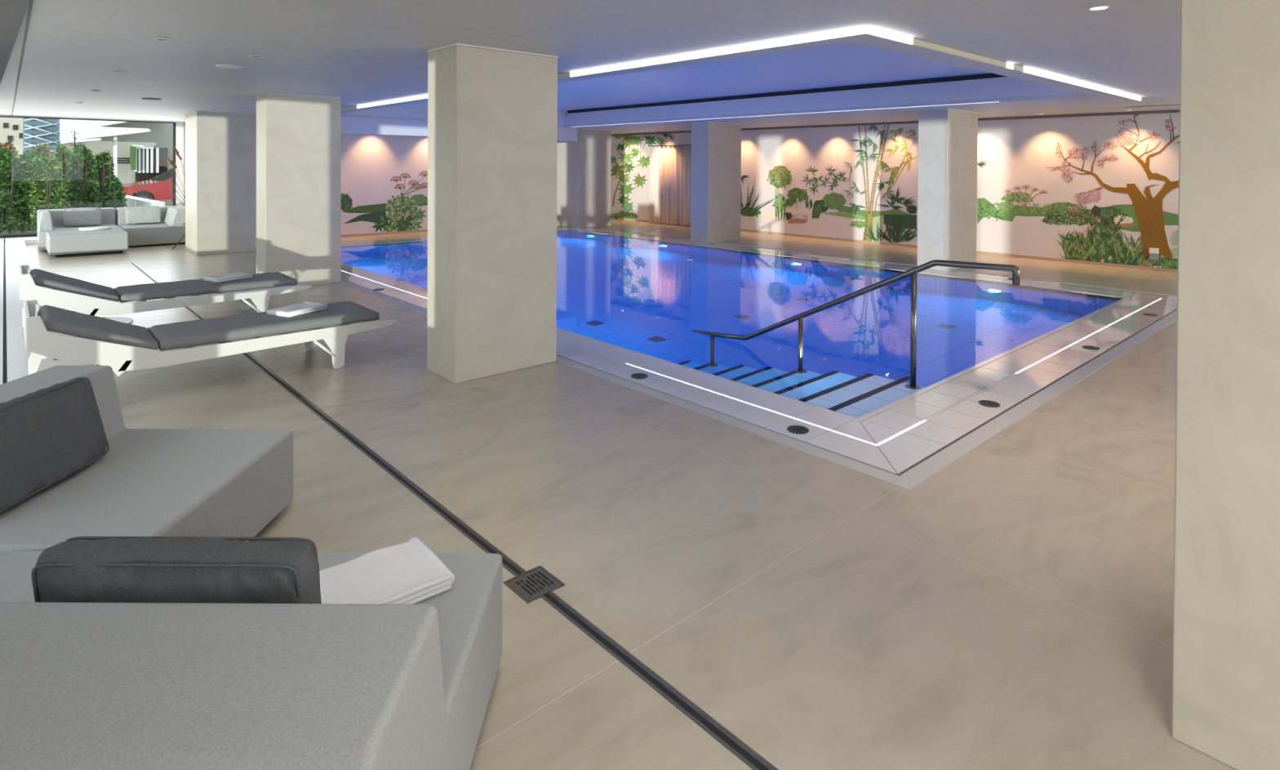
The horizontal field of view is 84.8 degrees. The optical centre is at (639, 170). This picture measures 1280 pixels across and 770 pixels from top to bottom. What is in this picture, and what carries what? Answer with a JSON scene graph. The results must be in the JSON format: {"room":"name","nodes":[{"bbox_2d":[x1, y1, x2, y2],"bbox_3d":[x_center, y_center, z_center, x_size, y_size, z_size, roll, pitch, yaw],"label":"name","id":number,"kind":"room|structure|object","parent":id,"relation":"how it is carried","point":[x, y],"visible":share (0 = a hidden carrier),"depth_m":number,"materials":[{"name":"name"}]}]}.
{"room":"indoor swimming pool","nodes":[
{"label":"indoor swimming pool","id":0,"kind":"room"},
{"bbox_2d":[0,235,53,384],"bbox_3d":[-7.476,1.466,9.591,4.000,0.100,13.620,0,1,-42],"label":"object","id":1,"kind":"structure","parent":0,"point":[16,254],"depth_m":7.28,"materials":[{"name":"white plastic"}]},
{"bbox_2d":[0,200,172,239],"bbox_3d":[-33.358,1.182,36.796,80.000,0.100,60.700,0,1,-42],"label":"ground","id":2,"kind":"structure","parent":0,"point":[167,202],"depth_m":16.35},
{"bbox_2d":[0,137,18,157],"bbox_3d":[-18.148,0.229,19.989,0.997,2.316,0.666,0,1,-42],"label":"shrub","id":3,"kind":"object","parent":2,"relation":"on","point":[8,144],"visible":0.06,"depth_m":20.05,"materials":[{"name":"brown plant"}]},
{"bbox_2d":[0,116,22,155],"bbox_3d":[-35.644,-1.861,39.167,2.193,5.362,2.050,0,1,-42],"label":"house","id":4,"kind":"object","parent":2,"relation":"on","point":[11,128],"visible":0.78,"depth_m":38.74,"materials":[{"name":"beige paint"}]},
{"bbox_2d":[0,146,30,233],"bbox_3d":[-14.388,0.445,15.990,0.680,2.019,0.532,0,1,-19],"label":"shrub","id":5,"kind":"object","parent":2,"relation":"on","point":[13,191],"visible":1,"depth_m":15.93,"materials":[{"name":"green plant"}]},
{"bbox_2d":[17,148,43,230],"bbox_3d":[-14.725,0.446,16.897,0.923,1.973,0.608,0,1,-42],"label":"shrub","id":6,"kind":"object","parent":2,"relation":"on","point":[27,161],"visible":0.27,"depth_m":16.79,"materials":[{"name":"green plant"}]},
{"bbox_2d":[18,142,53,157],"bbox_3d":[-17.985,0.268,20.952,1.223,2.216,0.806,0,1,-42],"label":"shrub","id":7,"kind":"object","parent":2,"relation":"on","point":[45,150],"visible":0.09,"depth_m":20.97,"materials":[{"name":"brown plant"}]},
{"bbox_2d":[22,117,61,155],"bbox_3d":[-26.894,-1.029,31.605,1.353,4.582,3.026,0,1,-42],"label":"building","id":8,"kind":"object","parent":2,"relation":"on","point":[35,131],"visible":0.39,"depth_m":30.55,"materials":[{"name":"blue glass"}]},
{"bbox_2d":[26,153,69,231],"bbox_3d":[-13.663,0.522,16.200,0.749,1.849,0.547,0,1,-42],"label":"shrub","id":9,"kind":"object","parent":2,"relation":"on","point":[47,185],"visible":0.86,"depth_m":16.08,"materials":[{"name":"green plant"}]},
{"bbox_2d":[53,141,74,206],"bbox_3d":[-14.594,0.337,17.814,0.688,2.175,0.563,0,1,-12],"label":"shrub","id":10,"kind":"object","parent":2,"relation":"on","point":[62,152],"visible":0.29,"depth_m":17.70,"materials":[{"name":"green plant"}]},
{"bbox_2d":[62,129,86,151],"bbox_3d":[-15.677,0.160,19.479,1.729,2.590,1.777,0,1,-3],"label":"conifer","id":11,"kind":"object","parent":2,"relation":"on","point":[74,137],"visible":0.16,"depth_m":19.48,"materials":[{"name":"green plant"}]},
{"bbox_2d":[64,142,102,208],"bbox_3d":[-13.710,0.366,17.273,0.581,2.136,0.636,0,1,5],"label":"shrub","id":12,"kind":"object","parent":2,"relation":"on","point":[82,171],"visible":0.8,"depth_m":17.16,"materials":[{"name":"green plant"}]},
{"bbox_2d":[94,149,115,208],"bbox_3d":[-13.927,0.441,18.154,0.522,1.984,0.587,0,1,12],"label":"shrub","id":13,"kind":"object","parent":2,"relation":"on","point":[105,166],"visible":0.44,"depth_m":18.08,"materials":[{"name":"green plant"}]},
{"bbox_2d":[99,174,127,208],"bbox_3d":[-12.899,0.761,17.203,0.503,1.364,0.507,0,1,-1],"label":"shrub","id":14,"kind":"object","parent":2,"relation":"on","point":[115,198],"visible":0.66,"depth_m":17.12,"materials":[{"name":"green plant"}]},
{"bbox_2d":[60,119,172,200],"bbox_3d":[-20.030,-0.505,27.325,3.998,4.573,5.400,0,1,-42],"label":"building","id":15,"kind":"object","parent":2,"relation":"on","point":[148,146],"visible":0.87,"depth_m":29.07,"materials":[{"name":"grey"}]},
{"bbox_2d":[116,157,129,164],"bbox_3d":[-21.256,-0.419,28.836,0.449,0.266,0.115,0,1,-42],"label":"sign plaque","id":16,"kind":"object","parent":15,"relation":"attached to","point":[119,160],"visible":0.86,"depth_m":28.81,"materials":[{"name":"black"}]},
{"bbox_2d":[124,195,164,207],"bbox_3d":[-13.654,1.072,18.954,5.622,0.680,0.280,1,1,45],"label":"wall","id":17,"kind":"structure","parent":2,"relation":"on","point":[132,201],"depth_m":17.93,"materials":[{"name":"white"}]},
{"bbox_2d":[122,168,172,199],"bbox_3d":[-16.552,0.590,25.238,1.740,1.450,4.430,1,1,40],"label":"car","id":18,"kind":"object","parent":2,"relation":"on","point":[157,188],"visible":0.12,"depth_m":24.03,"materials":[{"name":"red metal"}]},
{"bbox_2d":[180,122,185,205],"bbox_3d":[-10.438,0.166,16.187,0.320,2.540,0.200,0,1,-42],"label":"wall","id":19,"kind":"structure","parent":0,"point":[181,123],"depth_m":16.03,"materials":[{"name":"white paint"}]},
{"bbox_2d":[2,240,7,383],"bbox_3d":[-8.136,1.461,8.979,0.024,0.005,13.600,0,1,-42],"label":"trim","id":20,"kind":"structure","parent":19,"relation":"attached to","point":[4,356],"depth_m":6.73,"materials":[{"name":"black"}]},
{"bbox_2d":[175,122,180,205],"bbox_3d":[-10.579,0.167,16.046,0.080,2.540,0.180,0,1,-42],"label":"trim","id":21,"kind":"structure","parent":19,"relation":"attached to","point":[177,124],"depth_m":15.98,"materials":[{"name":"white"}]},
{"bbox_2d":[183,122,184,205],"bbox_3d":[-10.434,0.167,16.049,0.020,2.540,0.010,0,1,-42],"label":"trim","id":22,"kind":"structure","parent":19,"relation":"attached to","point":[184,122],"depth_m":16.04,"materials":[{"name":"beige"}]},
{"bbox_2d":[340,133,427,235],"bbox_3d":[-4.670,0.181,17.806,10.100,2.540,0.950,0,1,-42],"label":"wall","id":23,"kind":"structure","parent":0,"point":[369,162],"depth_m":15.99,"materials":[{"name":"white paint"}]},
{"bbox_2d":[340,229,427,237],"bbox_3d":[-5.076,1.434,16.807,8.150,0.050,0.012,0,1,-42],"label":"baseboard","id":24,"kind":"structure","parent":23,"relation":"attached to","point":[423,230],"depth_m":16.07,"materials":[{"name":"beige"}]},
{"bbox_2d":[341,170,427,231],"bbox_3d":[-4.352,0.755,17.458,6.219,1.507,0.002,0,1,-42],"label":"wall mural","id":25,"kind":"object","parent":23,"relation":"attached to","point":[398,208],"visible":0.91,"depth_m":16.27,"materials":[{"name":"green paint"}]},
{"bbox_2d":[0,0,1181,133],"bbox_3d":[0.907,-0.996,8.300,14.700,0.060,27.500,0,1,-42],"label":"ceiling","id":26,"kind":"structure","parent":0,"point":[359,52],"depth_m":5.12,"materials":[{"name":"paint"}]},
{"bbox_2d":[0,0,30,84],"bbox_3d":[-4.855,-0.940,4.454,1.600,0.040,11.288,0,1,-42],"label":"trim","id":27,"kind":"structure","parent":26,"relation":"attached to","point":[12,12],"depth_m":4.40,"materials":[{"name":"grey"}]},
{"bbox_2d":[11,0,33,116],"bbox_3d":[-7.668,-1.012,8.624,0.014,0.006,14.700,0,1,-42],"label":"trim","id":28,"kind":"structure","parent":26,"relation":"attached to","point":[31,2],"depth_m":5.27,"materials":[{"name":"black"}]},
{"bbox_2d":[114,71,126,73],"bbox_3d":[-5.170,-0.982,6.975,0.102,0.012,0.102,0,1,-42],"label":"recessed light","id":29,"kind":"object","parent":26,"relation":"in","point":[120,72],"visible":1,"depth_m":6.97,"materials":[{"name":"white plastic"}]},
{"bbox_2d":[142,97,161,100],"bbox_3d":[-6.879,-1.017,9.886,0.226,0.012,0.357,0,1,-42],"label":"outlet","id":30,"kind":"object","parent":26,"relation":"attached to","point":[153,99],"visible":1,"depth_m":9.91,"materials":[{"name":"grey"}]},
{"bbox_2d":[154,37,170,41],"bbox_3d":[-3.472,-0.955,5.100,0.102,0.012,0.102,0,1,-42],"label":"recessed light","id":31,"kind":"object","parent":26,"relation":"in","point":[155,38],"visible":1,"depth_m":5.10,"materials":[{"name":"white plastic"}]},
{"bbox_2d":[214,63,244,68],"bbox_3d":[-3.754,-0.963,6.404,0.229,0.020,0.337,0,1,-42],"label":"outlet","id":32,"kind":"object","parent":26,"relation":"attached to","point":[220,65],"visible":1,"depth_m":6.41,"materials":[{"name":"white plastic"}]},
{"bbox_2d":[249,54,262,57],"bbox_3d":[-3.214,-0.961,5.873,0.102,0.012,0.102,0,1,-42],"label":"recessed light","id":33,"kind":"object","parent":26,"relation":"in","point":[251,55],"visible":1,"depth_m":5.86,"materials":[{"name":"white plastic"}]},
{"bbox_2d":[356,94,427,108],"bbox_3d":[-2.688,-0.968,9.044,0.012,0.043,5.130,0,1,-42],"label":"ceiling light strip","id":34,"kind":"object","parent":26,"relation":"attached to","point":[424,96],"visible":0.36,"depth_m":9.90,"materials":[{"name":"white plastic"}]},
{"bbox_2d":[341,101,577,141],"bbox_3d":[-4.300,-1.113,15.301,7.190,0.740,0.170,0,1,-42],"label":"trim","id":35,"kind":"structure","parent":26,"relation":"attached to","point":[348,125],"depth_m":14.54,"materials":[{"name":"white paint"}]},
{"bbox_2d":[341,38,1023,111],"bbox_3d":[-2.098,-0.964,8.922,12.098,0.043,2.021,1,1,35],"label":"trim","id":36,"kind":"structure","parent":26,"relation":"attached to","point":[918,42],"depth_m":5.52,"materials":[{"name":"beige"}]},
{"bbox_2d":[341,26,1139,113],"bbox_3d":[-0.032,-0.974,11.102,6.688,0.046,11.788,0,1,-42],"label":"ceiling light strip","id":37,"kind":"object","parent":26,"relation":"attached to","point":[864,38],"depth_m":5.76,"materials":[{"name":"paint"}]},
{"bbox_2d":[570,101,999,127],"bbox_3d":[1.656,-1.017,13.501,0.004,0.011,10.000,0,1,-42],"label":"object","id":38,"kind":"object","parent":26,"relation":"attached to","point":[994,101],"visible":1,"depth_m":12.06,"materials":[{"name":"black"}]},
{"bbox_2d":[557,41,1079,124],"bbox_3d":[-0.194,-1.267,10.861,6.990,0.420,12.520,0,1,-42],"label":"ceiling panel","id":39,"kind":"object","parent":26,"relation":"attached to","point":[849,64],"depth_m":10.82,"materials":[{"name":"white paint"}]},
{"bbox_2d":[567,73,1006,113],"bbox_3d":[2.094,-1.389,13.103,0.088,0.065,11.470,0,1,-42],"label":"trim","id":40,"kind":"structure","parent":39,"relation":"attached to","point":[984,75],"depth_m":12.07,"materials":[{"name":"black"}]},
{"bbox_2d":[1006,62,1013,69],"bbox_3d":[3.197,-0.908,6.066,0.150,0.043,0.012,0,1,-42],"label":"ceiling light strip","id":41,"kind":"object","parent":26,"relation":"attached to","point":[1009,65],"visible":1,"depth_m":6.06,"materials":[{"name":"white plastic"}]},
{"bbox_2d":[1023,66,1141,100],"bbox_3d":[4.919,-0.913,7.628,4.020,0.043,0.012,0,1,-42],"label":"ceiling light strip","id":42,"kind":"object","parent":26,"relation":"attached to","point":[1028,70],"visible":1,"depth_m":7.26,"materials":[{"name":"white plastic"}]},
{"bbox_2d":[1088,4,1109,10],"bbox_3d":[2.561,-0.910,3.916,0.102,0.012,0.102,0,1,-42],"label":"recessed light","id":43,"kind":"object","parent":26,"relation":"in","point":[1099,7],"visible":1,"depth_m":3.92,"materials":[{"name":"white plastic"}]},
{"bbox_2d":[1126,104,1179,107],"bbox_3d":[7.504,-0.948,10.233,0.070,0.004,0.700,0,1,-42],"label":"outlet","id":44,"kind":"object","parent":26,"relation":"attached to","point":[1166,104],"visible":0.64,"depth_m":10.20,"materials":[{"name":"black"}]},
{"bbox_2d":[25,218,1235,769],"bbox_3d":[0.994,1.700,8.216,14.700,0.250,27.200,0,1,-42],"label":"floor","id":45,"kind":"structure","parent":0,"point":[1011,607],"depth_m":3.08,"materials":[{"name":"stone"}]},
{"bbox_2d":[36,207,122,251],"bbox_3d":[-10.800,1.110,13.509,1.200,0.700,1.359,0,1,-42],"label":"module","id":46,"kind":"object","parent":45,"relation":"on","point":[51,220],"visible":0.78,"depth_m":13.45,"materials":[{"name":"fabric"}]},
{"bbox_2d":[62,207,101,226],"bbox_3d":[-10.858,0.898,13.659,0.586,0.362,0.191,0,1,-40],"label":"sofa cushion","id":47,"kind":"object","parent":46,"relation":"on","point":[81,216],"visible":1,"depth_m":13.60,"materials":[{"name":"fabric"}]},
{"bbox_2d":[45,227,128,257],"bbox_3d":[-9.940,1.284,12.605,1.100,0.380,1.080,0,1,-42],"label":"ottoman","id":48,"kind":"object","parent":45,"relation":"on","point":[62,243],"visible":0.98,"depth_m":12.24,"materials":[{"name":"fabric"}]},
{"bbox_2d":[78,226,111,231],"bbox_3d":[-10.064,1.066,12.957,0.297,0.044,0.439,1,1,42],"label":"folded towel","id":49,"kind":"object","parent":48,"relation":"on","point":[106,227],"visible":1,"depth_m":12.86,"materials":[{"name":"white fabric"}]},
{"bbox_2d":[83,316,133,365],"bbox_3d":[-4.373,1.395,5.573,0.560,0.354,0.560,0,1,-42],"label":"round side table","id":50,"kind":"object","parent":45,"relation":"on","point":[123,319],"visible":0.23,"depth_m":5.74,"materials":[{"name":"white metal"}]},
{"bbox_2d":[0,364,293,559],"bbox_3d":[-2.227,1.270,2.828,1.159,0.680,1.040,0,1,0],"label":"sofa","id":51,"kind":"object","parent":45,"relation":"on","point":[148,482],"visible":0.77,"depth_m":2.86,"materials":[{"name":"fabric"}]},
{"bbox_2d":[0,377,109,513],"bbox_3d":[-2.345,1.052,2.699,0.198,0.364,0.627,0,1,-1],"label":"sofa cushion","id":52,"kind":"object","parent":51,"relation":"on","point":[48,435],"visible":1,"depth_m":2.71,"materials":[{"name":"fabric"}]},
{"bbox_2d":[115,205,185,247],"bbox_3d":[-9.760,1.108,14.290,1.360,0.700,1.419,0,1,-42],"label":"module","id":53,"kind":"object","parent":45,"relation":"on","point":[171,229],"visible":0.44,"depth_m":13.83,"materials":[{"name":"fabric"}]},
{"bbox_2d":[125,205,160,224],"bbox_3d":[-10.065,0.898,14.212,0.586,0.363,0.187,0,1,-41],"label":"sofa cushion","id":54,"kind":"object","parent":53,"relation":"on","point":[145,214],"visible":1,"depth_m":14.16,"materials":[{"name":"fabric"}]},
{"bbox_2d":[18,264,311,326],"bbox_3d":[-4.668,1.219,7.057,2.362,0.675,0.722,0,1,-42],"label":"sun lounger","id":55,"kind":"object","parent":45,"relation":"on","point":[48,288],"visible":0.81,"depth_m":6.67,"materials":[{"name":"white plastic"}]},
{"bbox_2d":[203,271,253,282],"bbox_3d":[-4.356,1.124,7.428,0.277,0.044,0.379,1,1,30],"label":"folded towel","id":56,"kind":"object","parent":55,"relation":"on","point":[234,276],"visible":1,"depth_m":7.36,"materials":[{"name":"white fabric"}]},
{"bbox_2d":[167,146,185,205],"bbox_3d":[-10.269,0.447,15.737,0.594,1.990,0.278,0,1,-42],"label":"arrangement","id":57,"kind":"object","parent":45,"relation":"on","point":[171,162],"visible":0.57,"depth_m":15.63,"materials":[{"name":"brown plant"}]},
{"bbox_2d":[171,222,185,249],"bbox_3d":[-8.656,1.245,13.453,0.613,0.469,0.406,0,1,-42],"label":"wire side table","id":58,"kind":"object","parent":45,"relation":"on","point":[183,223],"visible":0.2,"depth_m":13.29,"materials":[{"name":"black metal"}]},
{"bbox_2d":[23,299,396,376],"bbox_3d":[-3.177,1.243,5.413,2.362,0.675,0.722,0,1,-42],"label":"sun lounger","id":59,"kind":"object","parent":45,"relation":"on","point":[68,337],"visible":0.82,"depth_m":4.98,"materials":[{"name":"white plastic"}]},
{"bbox_2d":[266,301,327,317],"bbox_3d":[-2.842,1.148,5.833,0.279,0.044,0.378,1,1,26],"label":"folded towel","id":60,"kind":"object","parent":59,"relation":"on","point":[294,309],"visible":1,"depth_m":5.76,"materials":[{"name":"white fabric"}]},
{"bbox_2d":[129,262,304,398],"bbox_3d":[-5.325,1.542,8.161,0.050,0.006,8.790,0,1,-42],"label":"channel","id":61,"kind":"object","parent":45,"relation":"on","point":[287,387],"visible":0.71,"depth_m":5.66,"materials":[{"name":"black metal"}]},
{"bbox_2d":[185,111,256,255],"bbox_3d":[-7.772,0.211,13.036,0.991,2.540,1.056,0,1,-42],"label":"stone pillar","id":62,"kind":"structure","parent":45,"relation":"on","point":[220,147],"depth_m":12.63,"materials":[{"name":"white stone"}]},
{"bbox_2d":[0,551,502,769],"bbox_3d":[-1.247,1.287,1.669,1.600,0.679,1.258,0,1,0],"label":"sofa","id":63,"kind":"object","parent":45,"relation":"on","point":[84,686],"visible":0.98,"depth_m":1.36,"materials":[{"name":"fabric"}]},
{"bbox_2d":[31,536,321,603],"bbox_3d":[-1.096,1.067,1.686,0.650,0.376,0.184,0,1,-2],"label":"sofa cushion","id":64,"kind":"object","parent":63,"relation":"on","point":[94,569],"visible":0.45,"depth_m":1.62,"materials":[{"name":"fabric"}]},
{"bbox_2d":[319,537,454,604],"bbox_3d":[-0.797,1.220,2.069,0.422,0.049,0.288,0,1,-40],"label":"folded towel","id":65,"kind":"object","parent":63,"relation":"on","point":[409,572],"visible":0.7,"depth_m":2.07,"materials":[{"name":"white fabric"}]},
{"bbox_2d":[255,92,341,287],"bbox_3d":[-4.619,0.263,9.504,0.944,2.540,0.486,0,1,-42],"label":"stone pillar","id":66,"kind":"structure","parent":45,"relation":"on","point":[299,136],"depth_m":9.29,"materials":[{"name":"white stone"}]},
{"bbox_2d":[297,397,525,576],"bbox_3d":[-1.419,1.605,3.854,0.050,0.006,2.818,0,1,-42],"label":"channel","id":67,"kind":"object","parent":45,"relation":"on","point":[508,563],"visible":1,"depth_m":3.48,"materials":[{"name":"black metal"}]},
{"bbox_2d":[426,43,558,383],"bbox_3d":[-1.191,0.318,5.708,0.924,2.540,0.486,0,1,-42],"label":"stone pillar","id":68,"kind":"structure","parent":45,"relation":"on","point":[492,113],"depth_m":5.46,"materials":[{"name":"white stone"}]},
{"bbox_2d":[503,564,564,603],"bbox_3d":[-0.415,1.619,2.749,0.172,0.005,0.172,0,1,-42],"label":"floor drain","id":69,"kind":"object","parent":45,"relation":"on","point":[530,585],"visible":1,"depth_m":2.74,"materials":[{"name":"silver metal"}]},
{"bbox_2d":[556,128,610,227],"bbox_3d":[-1.657,0.187,18.898,1.076,2.540,1.446,0,1,-42],"label":"stone pillar","id":70,"kind":"structure","parent":45,"relation":"on","point":[583,165],"depth_m":18.34,"materials":[{"name":"white stone"}]},
{"bbox_2d":[540,591,777,769],"bbox_3d":[1.525,1.652,0.607,0.050,0.006,5.614,0,1,-42],"label":"channel","id":71,"kind":"object","parent":45,"relation":"on","point":[736,746],"visible":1,"depth_m":2.20,"materials":[{"name":"black metal"}]},
{"bbox_2d":[254,226,1177,489],"bbox_3d":[-0.181,2.281,11.054,7.770,1.482,13.170,0,1,-42],"label":"swimming pool","id":72,"kind":"object","parent":45,"relation":"in","point":[628,304],"visible":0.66,"depth_m":6.85,"materials":[{"name":"liquid"}]},
{"bbox_2d":[373,288,384,290],"bbox_3d":[-3.387,1.542,9.101,0.135,0.011,0.133,0,1,-42],"label":"drain cover","id":73,"kind":"object","parent":72,"relation":"on","point":[375,289],"visible":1,"depth_m":9.08,"materials":[{"name":"grey metal"}]},
{"bbox_2d":[631,373,648,378],"bbox_3d":[-0.004,1.595,5.447,0.135,0.011,0.133,0,1,-42],"label":"drain cover","id":74,"kind":"object","parent":72,"relation":"on","point":[636,375],"visible":1,"depth_m":5.44,"materials":[{"name":"grey metal"}]},
{"bbox_2d":[786,425,809,434],"bbox_3d":[0.983,1.611,4.361,0.135,0.011,0.133,0,1,-42],"label":"drain cover","id":75,"kind":"object","parent":72,"relation":"on","point":[797,429],"visible":1,"depth_m":4.36,"materials":[{"name":"black metal"}]},
{"bbox_2d":[692,259,1020,385],"bbox_3d":[1.545,1.598,5.865,0.109,1.946,3.025,0,1,-42],"label":"handrail","id":76,"kind":"object","parent":72,"relation":"on","point":[1015,271],"visible":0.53,"depth_m":5.28,"materials":[{"name":"silver metal"}]},
{"bbox_2d":[978,400,999,407],"bbox_3d":[2.419,1.614,4.856,0.135,0.011,0.133,0,1,-42],"label":"drain cover","id":77,"kind":"object","parent":72,"relation":"on","point":[989,403],"visible":1,"depth_m":4.85,"materials":[{"name":"grey metal"}]},
{"bbox_2d":[1082,345,1099,350],"bbox_3d":[4.097,1.609,6.371,0.135,0.011,0.133,0,1,-42],"label":"drain cover","id":78,"kind":"object","parent":72,"relation":"on","point":[1095,348],"visible":1,"depth_m":6.37,"materials":[{"name":"grey metal"}]},
{"bbox_2d":[1142,312,1157,315],"bbox_3d":[5.682,1.603,7.808,0.135,0.011,0.133,0,1,-42],"label":"drain cover","id":79,"kind":"object","parent":72,"relation":"on","point":[1144,313],"visible":1,"depth_m":7.79,"materials":[{"name":"grey metal"}]},
{"bbox_2d":[690,121,741,243],"bbox_3d":[1.652,0.241,15.203,1.076,2.540,0.506,0,1,-42],"label":"stone pillar","id":80,"kind":"structure","parent":45,"relation":"on","point":[716,147],"depth_m":14.92,"materials":[{"name":"white stone"}]},
{"bbox_2d":[916,108,977,271],"bbox_3d":[5.048,0.295,11.495,1.126,2.540,0.483,0,1,-42],"label":"stone pillar","id":81,"kind":"structure","parent":45,"relation":"on","point":[947,177],"depth_m":11.18,"materials":[{"name":"white stone"}]},
{"bbox_2d":[1171,0,1279,769],"bbox_3d":[2.057,0.370,2.142,0.944,2.540,0.508,0,1,-42],"label":"stone pillar","id":82,"kind":"structure","parent":45,"relation":"on","point":[1226,659],"depth_m":1.93,"materials":[{"name":"white stone"}]},
{"bbox_2d":[610,112,1179,258],"bbox_3d":[7.222,0.298,12.358,0.200,2.540,25.000,0,1,-42],"label":"wall","id":83,"kind":"structure","parent":0,"point":[1017,152],"depth_m":12.97,"materials":[{"name":"white paint"}]},
{"bbox_2d":[610,133,674,218],"bbox_3d":[-0.018,0.122,20.189,0.002,2.893,2.891,0,1,-42],"label":"wall mural","id":84,"kind":"object","parent":83,"relation":"attached to","point":[628,140],"visible":0.93,"depth_m":20.56,"materials":[{"name":"green paint"}]},
{"bbox_2d":[648,144,691,226],"bbox_3d":[0.939,0.378,18.962,0.155,2.145,2.029,0,1,-42],"label":"curtain","id":85,"kind":"object","parent":83,"relation":"hanging from","point":[669,165],"visible":0.79,"depth_m":19.11,"materials":[{"name":"fabric"}]},
{"bbox_2d":[740,124,917,243],"bbox_3d":[3.944,0.179,15.818,0.004,2.611,5.001,0,1,-42],"label":"wall mural","id":86,"kind":"object","parent":83,"relation":"attached to","point":[780,176],"visible":1,"depth_m":14.99,"materials":[{"name":"green paint"}]},
{"bbox_2d":[610,109,1179,135],"bbox_3d":[7.203,-0.948,12.187,0.050,0.045,24.800,0,1,-42],"label":"trim","id":87,"kind":"structure","parent":83,"relation":"attached to","point":[1170,110],"depth_m":13.01,"materials":[{"name":"grey"}]},
{"bbox_2d":[618,217,1177,272],"bbox_3d":[7.456,1.549,11.947,0.012,0.050,24.050,0,1,-42],"label":"baseboard","id":88,"kind":"structure","parent":83,"relation":"attached to","point":[627,219],"depth_m":12.87,"materials":[{"name":"beige"}]},
{"bbox_2d":[977,114,1179,269],"bbox_3d":[7.383,0.297,12.024,0.006,2.592,3.147,0,1,-42],"label":"wall mural","id":89,"kind":"object","parent":83,"relation":"attached to","point":[1146,216],"visible":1,"depth_m":11.58,"materials":[{"name":"green paint"}]},
{"bbox_2d":[1148,247,1159,260],"bbox_3d":[8.160,1.320,11.134,0.060,0.185,0.120,0,1,-42],"label":"box","id":90,"kind":"object","parent":83,"relation":"attached to","point":[1153,252],"visible":1,"depth_m":11.11,"materials":[{"name":"white plastic"}]},
{"bbox_3d":[-4.499,0.294,3.214,0.150,2.600,27.600,0,1,-42],"label":"wall","id":91,"kind":"structure","parent":0,"visible":0},
{"bbox_2d":[0,115,175,238],"bbox_3d":[-12.097,0.122,14.682,4.000,2.440,0.080,0,1,-42],"label":"window","id":92,"kind":"structure","parent":91,"relation":"in","point":[173,123],"depth_m":15.58,"materials":[{"name":"black metal"}]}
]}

